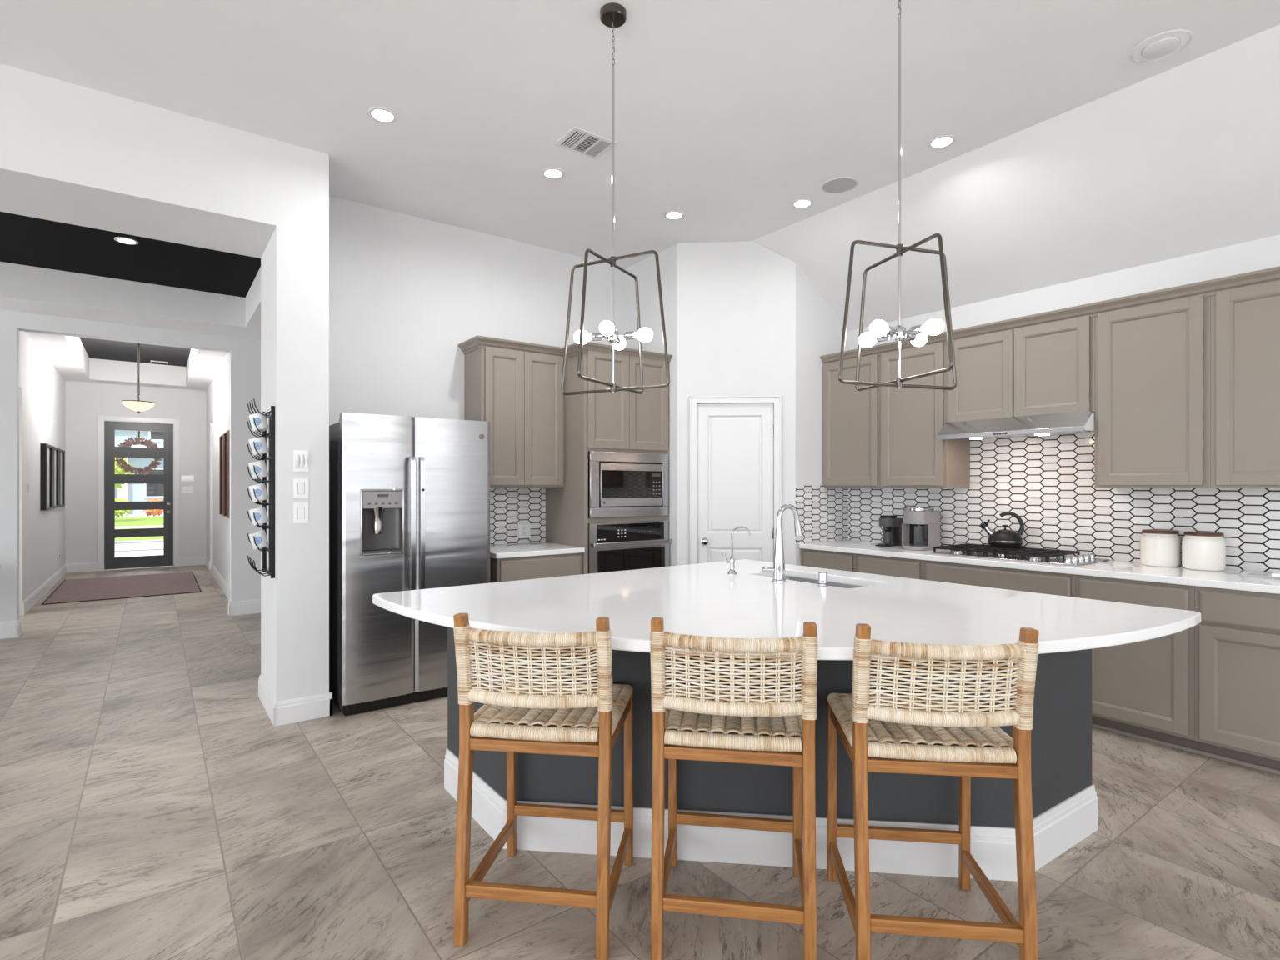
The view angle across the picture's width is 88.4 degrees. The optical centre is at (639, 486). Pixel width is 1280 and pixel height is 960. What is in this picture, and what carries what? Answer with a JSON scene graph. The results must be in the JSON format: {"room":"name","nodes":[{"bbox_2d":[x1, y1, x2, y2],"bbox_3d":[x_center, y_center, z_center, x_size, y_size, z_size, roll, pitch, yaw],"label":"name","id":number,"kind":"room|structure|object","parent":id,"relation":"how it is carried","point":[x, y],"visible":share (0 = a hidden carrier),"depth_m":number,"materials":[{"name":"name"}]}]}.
{"room":"kitchen","nodes":[
{"label":"kitchen","id":0,"kind":"room"},
{"bbox_2d":[19,330,64,615],"bbox_3d":[-7.600,-0.160,8.278,0.120,3.080,5.510,0,0,-36],"label":"wall","id":1,"kind":"structure","parent":0,"point":[42,387],"depth_m":7.90,"materials":[{"name":"white paint"}]},
{"bbox_2d":[22,563,66,615],"bbox_3d":[-7.896,1.305,8.793,0.016,0.150,4.330,0,0,-36],"label":"baseboard","id":2,"kind":"structure","parent":1,"relation":"attached to","point":[28,602],"depth_m":8.23,"materials":[{"name":"white paint"}]},
{"bbox_2d":[40,443,53,509],"bbox_3d":[-7.645,-0.122,8.487,0.055,0.835,0.700,0,0,-36],"label":"framed art","id":3,"kind":"object","parent":1,"relation":"attached to","point":[46,450],"visible":1,"depth_m":8.22},
{"bbox_2d":[53,446,59,508],"bbox_3d":[-8.085,-0.122,9.082,0.055,0.835,0.700,0,0,-36],"label":"framed art","id":4,"kind":"object","parent":1,"relation":"attached to","point":[56,451],"visible":0.61,"depth_m":9.27},
{"bbox_2d":[59,449,64,507],"bbox_3d":[-8.526,-0.122,9.677,0.055,0.835,0.700,0,0,-36],"label":"framed art","id":5,"kind":"object","parent":1,"relation":"attached to","point":[62,453],"visible":0.64,"depth_m":9.87},
{"bbox_2d":[25,331,227,390],"bbox_3d":[-6.794,-1.869,8.874,2.085,0.342,5.510,0,0,-36],"label":"ceiling","id":6,"kind":"structure","parent":0,"point":[67,354],"depth_m":10.20,"materials":[{"name":"white paint"}]},
{"bbox_2d":[0,310,260,621],"bbox_3d":[-6.009,-0.214,5.935,8.000,3.188,0.150,0,0,-36],"label":"wall","id":7,"kind":"structure","parent":0,"point":[245,353],"depth_m":6.61,"materials":[{"name":"white paint"}]},
{"bbox_2d":[0,599,260,639],"bbox_3d":[-5.481,1.305,6.315,6.500,0.150,0.166,0,0,-36],"label":"baseboard","id":8,"kind":"structure","parent":7,"relation":"attached to","point":[8,629],"depth_m":7.04,"materials":[{"name":"white paint"}]},
{"bbox_2d":[0,261,260,339],"bbox_3d":[-4.989,-1.808,4.556,8.000,0.400,3.280,0,0,-36],"label":"ceiling","id":9,"kind":"structure","parent":0,"point":[23,288],"depth_m":6.11,"materials":[{"name":"white paint"}]},
{"bbox_2d":[0,211,260,297],"bbox_3d":[-5.223,-1.955,4.159,4.950,0.100,2.500,0,0,-36],"label":"ceiling","id":10,"kind":"structure","parent":0,"point":[24,240],"depth_m":5.46,"materials":[{"name":"paint"}]},
{"bbox_2d":[79,337,190,366],"bbox_3d":[-7.072,-2.075,9.260,1.257,0.090,3.760,0,0,-36],"label":"ceiling","id":11,"kind":"structure","parent":0,"point":[95,348],"depth_m":9.93,"materials":[{"name":"grey paint"}]},
{"bbox_2d":[121,343,155,413],"bbox_3d":[-6.846,-1.515,8.991,0.372,1.030,0.372,0,0,-36],"label":"pendant","id":12,"kind":"object","parent":11,"relation":"hanging from","point":[137,405],"visible":0.86,"depth_m":8.95,"materials":[{"name":"white glass"}]},
{"bbox_2d":[65,380,206,563],"bbox_3d":[-8.451,-0.195,11.169,4.300,3.150,0.150,0,0,-36],"label":"wall","id":13,"kind":"structure","parent":0,"point":[84,401],"depth_m":10.84,"materials":[{"name":"white paint"}]},
{"bbox_2d":[65,555,205,573],"bbox_3d":[-8.428,1.305,11.083,1.885,0.150,0.016,0,0,-36],"label":"baseboard","id":14,"kind":"structure","parent":13,"relation":"attached to","point":[191,561],"depth_m":10.73,"materials":[{"name":"white paint"}]},
{"bbox_2d":[97,415,179,570],"bbox_3d":[-8.469,0.106,11.144,1.096,2.547,0.168,0,0,-36],"label":"trim","id":15,"kind":"structure","parent":13,"relation":"attached to","point":[101,419],"depth_m":10.94,"materials":[{"name":"white paint"}]},
{"bbox_2d":[104,420,173,569],"bbox_3d":[-8.433,0.143,11.096,0.926,2.450,0.121,0,0,-36],"label":"door","id":16,"kind":"structure","parent":13,"relation":"in","point":[111,452],"depth_m":11.10,"materials":[{"name":"grey paint"}]},
{"bbox_2d":[115,430,162,474],"bbox_3d":[-8.527,-0.629,11.195,0.690,0.902,0.091,0,0,-36],"label":"wreath","id":17,"kind":"object","parent":16,"relation":"hanging from","point":[127,467],"visible":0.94,"depth_m":11.18,"materials":[{"name":"red plant"}]},
{"bbox_2d":[0,63,276,258],"bbox_3d":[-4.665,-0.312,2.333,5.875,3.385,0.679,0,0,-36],"label":"wall header","id":18,"kind":"structure","parent":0,"point":[71,153],"depth_m":3.48,"materials":[{"name":"white paint"}]},
{"bbox_2d":[206,352,229,586],"bbox_3d":[-5.988,-0.160,9.471,0.120,3.080,5.510,0,0,-36],"label":"wall","id":19,"kind":"structure","parent":0,"point":[218,391],"depth_m":9.69,"materials":[{"name":"white paint"}]},
{"bbox_2d":[205,555,229,599],"bbox_3d":[-6.043,1.305,9.430,0.016,0.150,5.510,0,0,-36],"label":"baseboard","id":20,"kind":"structure","parent":19,"relation":"attached to","point":[222,582],"depth_m":9.21,"materials":[{"name":"white paint"}]},
{"bbox_2d":[219,433,223,516],"bbox_3d":[-5.376,-0.145,8.500,0.051,1.044,0.600,0,0,-36],"label":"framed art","id":21,"kind":"object","parent":19,"relation":"attached to","point":[221,437],"visible":0.4,"depth_m":8.65},
{"bbox_2d":[223,430,228,518],"bbox_3d":[-4.989,-0.145,7.977,0.051,1.044,0.600,0,0,-36],"label":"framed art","id":22,"kind":"object","parent":19,"relation":"attached to","point":[226,433],"visible":0.49,"depth_m":8.12},
{"bbox_2d":[228,428,229,519],"bbox_3d":[-4.602,-0.145,7.455,0.051,1.044,0.600,0,0,-36],"label":"panel","id":23,"kind":"object","parent":19,"relation":"attached to","point":[229,428],"visible":0.13,"depth_m":7.60,"materials":[{"name":"brown wood"}]},
{"bbox_2d":[260,140,329,701],"bbox_3d":[-2.192,-0.312,4.164,0.280,3.385,0.679,0,0,-36],"label":"wall","id":24,"kind":"structure","parent":0,"point":[295,259],"depth_m":3.90,"materials":[{"name":"white paint"}]},
{"bbox_2d":[247,398,274,578],"bbox_3d":[-2.288,0.011,3.967,0.108,1.048,0.376,0,0,-36],"label":"mug rack","id":25,"kind":"object","parent":24,"relation":"attached to","point":[271,416],"visible":0.73,"depth_m":3.87,"materials":[{"name":"black metal"}]},
{"bbox_2d":[248,530,268,549],"bbox_3d":[-2.244,0.311,3.881,0.099,0.112,0.114,0,0,11],"label":"mug","id":26,"kind":"object","parent":25,"relation":"hanging from","point":[261,539],"visible":0.97,"depth_m":3.84,"materials":[{"name":"white ceramic"}]},
{"bbox_2d":[248,483,268,502],"bbox_3d":[-2.253,0.036,3.883,0.115,0.112,0.099,0,0,29],"label":"mug","id":27,"kind":"object","parent":25,"relation":"hanging from","point":[261,492],"visible":0.98,"depth_m":3.85,"materials":[{"name":"white ceramic"}]},
{"bbox_2d":[248,506,268,525],"bbox_3d":[-2.244,0.173,3.886,0.101,0.112,0.112,0,0,21],"label":"mug","id":28,"kind":"object","parent":25,"relation":"hanging from","point":[261,515],"visible":0.97,"depth_m":3.85,"materials":[{"name":"white ceramic"}]},
{"bbox_2d":[248,412,269,431],"bbox_3d":[-2.253,-0.379,3.886,0.115,0.112,0.099,0,0,37],"label":"mug","id":29,"kind":"object","parent":25,"relation":"hanging from","point":[261,421],"visible":0.98,"depth_m":3.85,"materials":[{"name":"white ceramic"}]},
{"bbox_2d":[248,436,269,455],"bbox_3d":[-2.244,-0.239,3.884,0.101,0.112,0.112,0,0,13],"label":"mug","id":30,"kind":"object","parent":25,"relation":"hanging from","point":[261,445],"visible":0.99,"depth_m":3.84,"materials":[{"name":"white ceramic"}]},
{"bbox_2d":[248,460,269,479],"bbox_3d":[-2.244,-0.101,3.883,0.099,0.112,0.114,0,0,19],"label":"mug","id":31,"kind":"object","parent":25,"relation":"hanging from","point":[261,468],"visible":1,"depth_m":3.84,"materials":[{"name":"white ceramic"}]},
{"bbox_2d":[258,675,332,726],"bbox_3d":[-2.187,1.312,4.157,0.312,0.137,0.695,0,0,-36],"label":"baseboard","id":32,"kind":"structure","parent":24,"relation":"attached to","point":[304,708],"depth_m":3.89,"materials":[{"name":"white paint"}]},
{"bbox_2d":[293,502,308,523],"bbox_3d":[-1.998,0.155,3.880,0.080,0.122,0.008,0,0,-36],"label":"light switch","id":33,"kind":"object","parent":24,"relation":"attached to","point":[300,509],"visible":1,"depth_m":3.88,"materials":[{"name":"white plastic"}]},
{"bbox_2d":[293,478,308,498],"bbox_3d":[-1.996,0.010,3.878,0.080,0.117,0.012,0,0,-36],"label":"light switch","id":34,"kind":"object","parent":24,"relation":"attached to","point":[300,485],"visible":1,"depth_m":3.88,"materials":[{"name":"white plastic"}]},
{"bbox_2d":[293,450,309,471],"bbox_3d":[-1.993,-0.152,3.874,0.082,0.125,0.022,0,0,-36],"label":"light switch","id":35,"kind":"object","parent":24,"relation":"attached to","point":[301,457],"visible":1,"depth_m":3.88,"materials":[{"name":"white plastic"}]},
{"bbox_2d":[329,195,625,544],"bbox_3d":[-1.174,-0.312,5.327,2.750,3.385,0.120,0,0,-36],"label":"wall","id":36,"kind":"structure","parent":0,"point":[405,290],"depth_m":4.93,"materials":[{"name":"white paint"}]},
{"bbox_2d":[464,346,564,487],"bbox_3d":[-0.976,-0.520,5.179,0.703,1.050,0.348,0,0,-36],"label":"upper cabinet","id":37,"kind":"object","parent":36,"relation":"attached to","point":[522,398],"visible":1,"depth_m":5.03,"materials":[{"name":"beige paint"}]},
{"bbox_2d":[457,335,672,364],"bbox_3d":[-0.529,-1.062,5.130,1.723,0.074,0.380,0,0,-15],"label":"crown molding","id":38,"kind":"structure","parent":37,"relation":"attached to","point":[477,342],"depth_m":5.06,"materials":[{"name":"beige paint"}]},
{"bbox_2d":[490,487,545,544],"bbox_3d":[-1.112,0.223,5.294,0.790,0.486,0.006,0,0,-36],"label":"backsplash","id":39,"kind":"structure","parent":36,"relation":"attached to","point":[509,507],"depth_m":5.36,"materials":[{"name":"white tile"}]},
{"bbox_2d":[517,523,530,538],"bbox_3d":[-0.951,0.363,5.404,0.118,0.116,0.008,0,0,-36],"label":"wall outlet","id":40,"kind":"object","parent":36,"relation":"attached to","point":[523,530],"visible":1,"depth_m":5.40,"materials":[{"name":"white plastic"}]},
{"bbox_2d":[0,565,1279,959],"bbox_3d":[-2.798,1.440,3.546,10.320,0.120,19.130,0,0,-36],"label":"floor","id":41,"kind":"structure","parent":0,"point":[153,807],"depth_m":2.50,"materials":[{"name":"tile"}]},
{"bbox_2d":[41,571,201,604],"bbox_3d":[-7.098,1.373,9.147,1.560,0.011,2.520,0,0,-36],"label":"rug","id":42,"kind":"object","parent":41,"relation":"on","point":[160,584],"visible":1,"depth_m":8.97,"materials":[{"name":"brown fabric"}]},
{"bbox_2d":[329,412,489,715],"bbox_3d":[-1.583,0.469,4.455,0.940,1.822,0.785,0,0,-36],"label":"refrigerator","id":43,"kind":"object","parent":41,"relation":"on","point":[409,497],"visible":0.88,"depth_m":4.13,"materials":[{"name":"metal"}]},
{"bbox_2d":[490,552,582,583],"bbox_3d":[-0.894,0.942,5.069,0.703,0.876,0.622,0,0,-36],"label":"base cabinet","id":44,"kind":"object","parent":41,"relation":"on","point":[508,569],"visible":0.02,"depth_m":4.78,"materials":[{"name":"beige paint"}]},
{"bbox_2d":[490,542,584,558],"bbox_3d":[-0.897,0.484,5.058,0.724,0.037,0.629,0,0,-36],"label":"countertop","id":45,"kind":"structure","parent":44,"relation":"on","point":[506,551],"depth_m":4.91,"materials":[{"name":"white stone"}]},
{"bbox_2d":[453,613,633,959],"bbox_3d":[-0.294,0.882,2.191,0.477,0.995,0.552,0,0,8],"label":"bar stool","id":46,"kind":"object","parent":41,"relation":"on","point":[557,717],"visible":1,"depth_m":1.98,"materials":[{"name":"brown wood"}]},
{"bbox_2d":[545,350,668,574],"bbox_3d":[-0.273,0.162,5.519,0.828,2.436,0.638,0,0,-36],"label":"tall cabinet","id":47,"kind":"object","parent":41,"relation":"on","point":[619,421],"visible":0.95,"depth_m":5.22,"materials":[{"name":"beige paint"}]},
{"bbox_2d":[588,450,668,518],"bbox_3d":[-0.165,-0.015,5.392,0.765,0.515,0.332,0,0,-36],"label":"microwave","id":48,"kind":"object","parent":47,"relation":"in","point":[623,483],"visible":1,"depth_m":5.23,"materials":[{"name":"metal"}]},
{"bbox_2d":[588,520,671,574],"bbox_3d":[-0.211,0.648,5.453,0.768,0.733,0.578,0,0,-36],"label":"wall oven","id":49,"kind":"object","parent":47,"relation":"in","point":[617,546],"visible":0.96,"depth_m":5.24,"materials":[{"name":"silver metal"}]},
{"bbox_2d":[650,616,818,959],"bbox_3d":[0.301,0.882,2.124,0.477,0.995,0.552,0,0,9],"label":"bar stool","id":50,"kind":"object","parent":41,"relation":"on","point":[734,724],"visible":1,"depth_m":1.91,"materials":[{"name":"brown wood"}]},
{"bbox_2d":[444,626,1098,881],"bbox_3d":[0.474,0.942,2.832,1.987,0.876,1.922,0,0,-36],"label":"kitchen island","id":51,"kind":"object","parent":41,"relation":"on","point":[1065,800],"visible":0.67,"depth_m":2.44,"materials":[{"name":"grey paint"}]},
{"bbox_2d":[372,559,1200,659],"bbox_3d":[0.462,0.484,2.645,2.375,0.038,2.276,0,0,-36],"label":"island countertop","id":52,"kind":"structure","parent":51,"relation":"on","point":[700,599],"depth_m":2.49,"materials":[{"name":"white stone"}]},
{"bbox_2d":[723,526,750,574],"bbox_3d":[0.521,0.338,3.507,0.154,0.252,0.052,0,0,-16],"label":"tap","id":53,"kind":"object","parent":52,"relation":"on","point":[732,562],"visible":1,"depth_m":3.49,"materials":[{"name":"silver metal"}]},
{"bbox_2d":[761,504,802,581],"bbox_3d":[0.713,0.275,3.250,0.228,0.379,0.072,0,0,-19],"label":"kitchen faucet","id":54,"kind":"object","parent":52,"relation":"on","point":[778,569],"visible":1,"depth_m":3.23,"materials":[{"name":"silver metal"}]},
{"bbox_2d":[785,575,860,588],"bbox_3d":[0.890,0.592,3.358,0.357,0.176,0.682,0,0,-36],"label":"sink","id":55,"kind":"object","parent":52,"relation":"in","point":[787,577],"visible":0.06,"depth_m":3.55,"materials":[{"name":"metal"}]},
{"bbox_2d":[801,548,855,571],"bbox_3d":[1.711,0.942,5.357,0.620,0.876,0.514,0,0,-36],"label":"drawer front","id":56,"kind":"object","parent":41,"relation":"on","point":[810,557],"visible":0.02,"depth_m":5.15,"materials":[{"name":"beige paint"}]},
{"bbox_2d":[855,553,923,579],"bbox_3d":[2.027,0.942,4.931,0.620,0.876,0.544,0,0,-36],"label":"drawer front","id":57,"kind":"object","parent":41,"relation":"on","point":[872,564],"visible":0.02,"depth_m":4.73,"materials":[{"name":"beige paint"}]},
{"bbox_2d":[826,623,1039,959],"bbox_3d":[0.866,0.882,2.040,0.477,0.995,0.552,0,0,7],"label":"bar stool","id":58,"kind":"object","parent":41,"relation":"on","point":[944,734],"visible":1,"depth_m":1.83,"materials":[{"name":"brown wood"}]},
{"bbox_2d":[923,560,1075,597],"bbox_3d":[2.465,0.942,4.338,0.620,0.876,0.929,0,0,-36],"label":"base cabinet","id":59,"kind":"object","parent":41,"relation":"on","point":[1037,582],"visible":0.02,"depth_m":4.10,"materials":[{"name":"beige paint"}]},
{"bbox_2d":[1075,575,1199,749],"bbox_3d":[2.902,0.942,3.747,0.620,0.876,0.538,0,0,-36],"label":"base cabinet","id":60,"kind":"object","parent":41,"relation":"on","point":[1145,688],"visible":0.38,"depth_m":3.51,"materials":[{"name":"beige paint"}]},
{"bbox_2d":[1091,723,1279,774],"bbox_3d":[2.289,1.369,4.189,0.015,0.022,3.069,0,0,-36],"label":"toe kick","id":61,"kind":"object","parent":60,"relation":"attached to","point":[1095,726],"depth_m":3.41,"materials":[{"name":"beige paint"}]},
{"bbox_2d":[1195,585,1279,770],"bbox_3d":[3.225,0.942,3.311,0.620,0.876,0.545,0,0,-36],"label":"base cabinet","id":62,"kind":"object","parent":41,"relation":"on","point":[1237,633],"visible":0.98,"depth_m":3.22,"materials":[{"name":"beige paint"}]},
{"bbox_2d":[799,540,1279,594],"bbox_3d":[2.475,0.484,4.322,0.648,0.037,3.084,0,0,-36],"label":"countertop","id":63,"kind":"structure","parent":62,"relation":"on","point":[1232,579],"depth_m":3.78,"materials":[{"name":"white stone"}]},
{"bbox_2d":[875,515,903,546],"bbox_3d":[1.971,0.346,5.198,0.267,0.238,0.146,0,0,-38],"label":"pod coffee maker","id":64,"kind":"object","parent":63,"relation":"on","point":[892,524],"visible":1,"depth_m":5.15,"materials":[{"name":"black plastic"}]},
{"bbox_2d":[901,506,939,550],"bbox_3d":[2.086,0.309,4.902,0.265,0.312,0.172,0,0,-38],"label":"brewer","id":65,"kind":"object","parent":63,"relation":"on","point":[921,526],"visible":0.99,"depth_m":4.86,"materials":[{"name":"grey plastic"}]},
{"bbox_2d":[930,543,1109,565],"bbox_3d":[2.488,0.440,4.363,0.500,0.050,0.905,0,0,-36],"label":"gas cooktop","id":66,"kind":"object","parent":63,"relation":"in","point":[1022,554],"visible":0.95,"depth_m":4.25,"materials":[{"name":"metal"}]},
{"bbox_2d":[980,511,1024,547],"bbox_3d":[2.511,0.293,4.544,0.232,0.242,0.214,0,0,-14],"label":"tea kettle","id":67,"kind":"object","parent":66,"relation":"on","point":[1004,537],"visible":1,"depth_m":4.49,"materials":[{"name":"metal"}]},
{"bbox_2d":[1140,529,1180,567],"bbox_3d":[3.066,0.360,3.882,0.189,0.209,0.188,0,0,-36],"label":"canister","id":68,"kind":"object","parent":63,"relation":"on","point":[1158,547],"visible":1,"depth_m":3.81,"materials":[{"name":"white ceramic"}]},
{"bbox_2d":[1181,531,1225,570],"bbox_3d":[3.172,0.360,3.707,0.189,0.209,0.188,0,0,-36],"label":"canister","id":69,"kind":"object","parent":63,"relation":"on","point":[1202,551],"visible":1,"depth_m":3.64,"materials":[{"name":"white ceramic"}]},
{"bbox_2d":[1245,570,1279,579],"bbox_3d":[3.299,0.451,3.348,0.244,0.028,0.300,0,0,-41],"label":"paper stack","id":70,"kind":"object","parent":63,"relation":"on","point":[1276,575],"visible":1,"depth_m":3.36,"materials":[{"name":"white paper"}]},
{"bbox_2d":[0,0,1279,267],"bbox_3d":[-0.551,-2.055,-0.407,9.230,0.100,10.100,0,0,-36],"label":"ceiling","id":71,"kind":"structure","parent":0,"point":[728,114],"depth_m":3.27,"materials":[{"name":"white paint"}]},
{"bbox_2d":[367,106,397,123],"bbox_3d":[-1.389,-2.002,3.551,0.150,0.007,0.150,0,0,-36],"label":"recessed light","id":72,"kind":"object","parent":71,"relation":"in","point":[382,115],"visible":1,"depth_m":3.55,"materials":[{"name":"white"}]},
{"bbox_2d":[541,167,564,179],"bbox_3d":[-0.554,-2.002,4.213,0.150,0.007,0.150,0,0,-36],"label":"recessed light","id":73,"kind":"object","parent":71,"relation":"in","point":[550,172],"visible":1,"depth_m":4.21,"materials":[{"name":"white"}]},
{"bbox_2d":[554,126,618,159],"bbox_3d":[-0.315,-2.002,3.845,0.296,0.006,0.237,0,0,-36],"label":"ceiling vent","id":74,"kind":"object","parent":71,"relation":"in","point":[577,140],"visible":0.97,"depth_m":3.84,"materials":[{"name":"grey metal"}]},
{"bbox_2d":[560,2,669,394],"bbox_3d":[-0.113,-1.201,2.784,0.380,1.608,0.380,0,0,-17],"label":"pendant light","id":75,"kind":"object","parent":71,"relation":"hanging from","point":[612,15],"visible":1,"depth_m":2.77,"materials":[{"name":"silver metal"}]},
{"bbox_2d":[791,198,813,208],"bbox_3d":[1.149,-2.002,4.659,0.150,0.007,0.150,0,0,-36],"label":"recessed light","id":76,"kind":"object","parent":71,"relation":"in","point":[800,203],"visible":1,"depth_m":4.65,"materials":[{"name":"white"}]},
{"bbox_2d":[820,176,858,193],"bbox_3d":[1.326,-2.002,4.378,0.236,0.006,0.236,0,0,-36],"label":"ceiling speaker","id":77,"kind":"object","parent":71,"relation":"attached to","point":[842,184],"visible":1,"depth_m":4.37,"materials":[{"name":"grey plastic"}]},
{"bbox_2d":[838,0,956,390],"bbox_3d":[0.978,-1.188,2.481,0.380,1.635,0.380,0,0,27],"label":"pendant light","id":78,"kind":"object","parent":71,"relation":"hanging from","point":[880,331],"visible":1,"depth_m":2.48,"materials":[{"name":"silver metal"}]},
{"bbox_2d":[927,135,955,149],"bbox_3d":[1.753,-2.002,3.826,0.150,0.007,0.150,0,0,-36],"label":"recessed light","id":79,"kind":"object","parent":71,"relation":"in","point":[943,141],"visible":1,"depth_m":3.82,"materials":[{"name":"white"}]},
{"bbox_2d":[1130,29,1192,63],"bbox_3d":[2.371,-1.998,2.999,0.224,0.013,0.224,0,0,-36],"label":"ceiling speaker","id":80,"kind":"object","parent":71,"relation":"attached to","point":[1163,45],"visible":1,"depth_m":2.98,"materials":[{"name":"white paint"}]},
{"bbox_2d":[1141,37,1179,58],"bbox_3d":[2.371,-1.998,2.999,0.139,0.013,0.139,0,0,-36],"label":"grille","id":81,"kind":"object","parent":80,"relation":"attached to","point":[1159,47],"depth_m":2.99,"materials":[{"name":"white metal"}]},
{"bbox_2d":[625,244,677,566],"bbox_3d":[0.137,-0.312,5.768,0.118,3.385,0.730,0,0,-36],"label":"wall","id":82,"kind":"structure","parent":0,"point":[645,270],"depth_m":5.55,"materials":[{"name":"white paint"}]},
{"bbox_2d":[677,240,795,565],"bbox_3d":[0.789,-0.312,5.436,0.962,3.385,0.100,0,0,4],"label":"wall","id":83,"kind":"structure","parent":0,"point":[737,300],"depth_m":5.39,"materials":[{"name":"white paint"}]},
{"bbox_2d":[696,403,774,564],"bbox_3d":[0.783,0.345,5.378,0.632,2.050,0.102,0,0,4],"label":"door","id":84,"kind":"structure","parent":83,"relation":"in","point":[735,441],"depth_m":5.40,"materials":[{"name":"white paint"}]},
{"bbox_2d":[690,395,781,564],"bbox_3d":[0.778,0.320,5.372,0.741,2.121,0.028,0,0,4],"label":"trim","id":85,"kind":"structure","parent":83,"relation":"attached to","point":[777,399],"depth_m":5.37,"materials":[{"name":"white paint"}]},
{"bbox_2d":[795,263,847,565],"bbox_3d":[1.506,-0.312,5.605,0.690,3.385,0.120,0,0,-36],"label":"wall","id":86,"kind":"structure","parent":0,"point":[818,330],"depth_m":5.46,"materials":[{"name":"white paint"}]},
{"bbox_2d":[795,485,848,544],"bbox_3d":[1.541,0.227,5.553,0.684,0.478,0.006,0,0,-36],"label":"backsplash","id":87,"kind":"structure","parent":86,"relation":"attached to","point":[822,512],"depth_m":5.54,"materials":[{"name":"white tile"}]},
{"bbox_2d":[751,25,1279,330],"bbox_3d":[3.564,-1.730,2.606,0.970,0.750,10.050,0,0,-36],"label":"ceiling","id":88,"kind":"structure","parent":0,"point":[1182,160],"depth_m":3.88,"materials":[{"name":"white paint"}]},
{"bbox_2d":[847,234,1279,570],"bbox_3d":[4.389,-0.020,2.390,0.120,2.800,8.720,0,0,-36],"label":"wall","id":89,"kind":"structure","parent":0,"point":[1262,253],"depth_m":4.16,"materials":[{"name":"white paint"}]},
{"bbox_2d":[822,354,879,487],"bbox_3d":[1.838,-0.518,5.442,0.349,1.053,0.534,0,0,-36],"label":"upper cabinet","id":90,"kind":"object","parent":89,"relation":"attached to","point":[851,417],"visible":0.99,"depth_m":5.34,"materials":[{"name":"beige paint"}]},
{"bbox_2d":[880,342,969,487],"bbox_3d":[2.157,-0.518,5.011,0.349,1.053,0.536,0,0,-36],"label":"upper cabinet","id":91,"kind":"object","parent":89,"relation":"attached to","point":[912,455],"visible":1,"depth_m":4.88,"materials":[{"name":"beige paint"}]},
{"bbox_2d":[946,315,1094,422],"bbox_3d":[2.589,-0.748,4.426,0.349,0.595,0.916,0,0,-36],"label":"upper cabinet","id":92,"kind":"object","parent":89,"relation":"attached to","point":[1046,368],"visible":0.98,"depth_m":4.27,"materials":[{"name":"beige paint"}]},
{"bbox_2d":[936,410,1094,439],"bbox_3d":[2.535,-0.391,4.384,0.474,0.135,0.911,0,0,-36],"label":"range hood","id":93,"kind":"object","parent":92,"relation":"attached to","point":[1073,422],"visible":0.96,"depth_m":4.22,"materials":[{"name":"metal"}]},
{"bbox_2d":[820,265,1279,364],"bbox_3d":[2.449,-1.062,4.311,0.054,0.074,3.078,0,0,-36],"label":"crown molding","id":94,"kind":"structure","parent":92,"relation":"attached to","point":[1208,287],"depth_m":3.94,"materials":[{"name":"beige paint"}]},
{"bbox_2d":[848,432,1279,572],"bbox_3d":[2.733,0.003,4.522,0.006,0.926,3.082,0,0,-36],"label":"backsplash","id":95,"kind":"structure","parent":89,"relation":"attached to","point":[1047,481],"depth_m":4.38,"materials":[{"name":"white tile"}]},
{"bbox_2d":[1094,295,1210,488],"bbox_3d":[3.023,-0.518,3.841,0.349,1.053,0.540,0,0,-36],"label":"upper cabinet","id":96,"kind":"object","parent":89,"relation":"attached to","point":[1152,362],"visible":0.99,"depth_m":3.72,"materials":[{"name":"beige paint"}]},
{"bbox_2d":[1210,280,1279,488],"bbox_3d":[3.348,-0.518,3.402,0.349,1.053,0.550,0,0,-36],"label":"upper cabinet","id":97,"kind":"object","parent":89,"relation":"attached to","point":[1245,322],"visible":1,"depth_m":3.41,"materials":[{"name":"beige paint"}]},
{"label":"outside","id":98,"kind":"structure","parent":0,"visible":0},
{"bbox_2d":[115,514,163,557],"bbox_3d":[-39.913,1.610,53.939,120.000,0.140,105.800,0,0,-37],"label":"ground","id":99,"kind":"structure","parent":98,"point":[150,545],"depth_m":17.02,"materials":[{"name":"concrete"}]},
{"bbox_2d":[115,430,163,514],"bbox_3d":[-30.686,-2.960,39.369,17.500,9.000,10.200,0,0,-36],"label":"house","id":100,"kind":"structure","parent":99,"relation":"on","point":[132,492],"depth_m":36.67,"materials":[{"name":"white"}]},
{"bbox_2d":[115,516,163,526],"bbox_3d":[-21.860,1.525,29.542,120.000,0.030,8.500,0,0,-36],"label":"lawn","id":101,"kind":"structure","parent":99,"relation":"on","point":[143,521],"depth_m":28.74,"materials":[{"name":"green plant"}]},
{"bbox_2d":[115,527,163,540],"bbox_3d":[-16.149,1.530,21.825,120.000,0.020,6.700,0,0,-36],"label":"lawn","id":102,"kind":"structure","parent":99,"relation":"on","point":[162,537],"depth_m":19.52,"materials":[{"name":"green plant"}]},
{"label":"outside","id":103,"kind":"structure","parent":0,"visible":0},
{"bbox_2d":[115,540,163,552],"bbox_3d":[-12.789,1.535,17.283,120.000,0.010,3.400,0,0,-36],"label":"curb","id":104,"kind":"structure","parent":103,"point":[159,541],"depth_m":17.91,"materials":[{"name":"concrete"}]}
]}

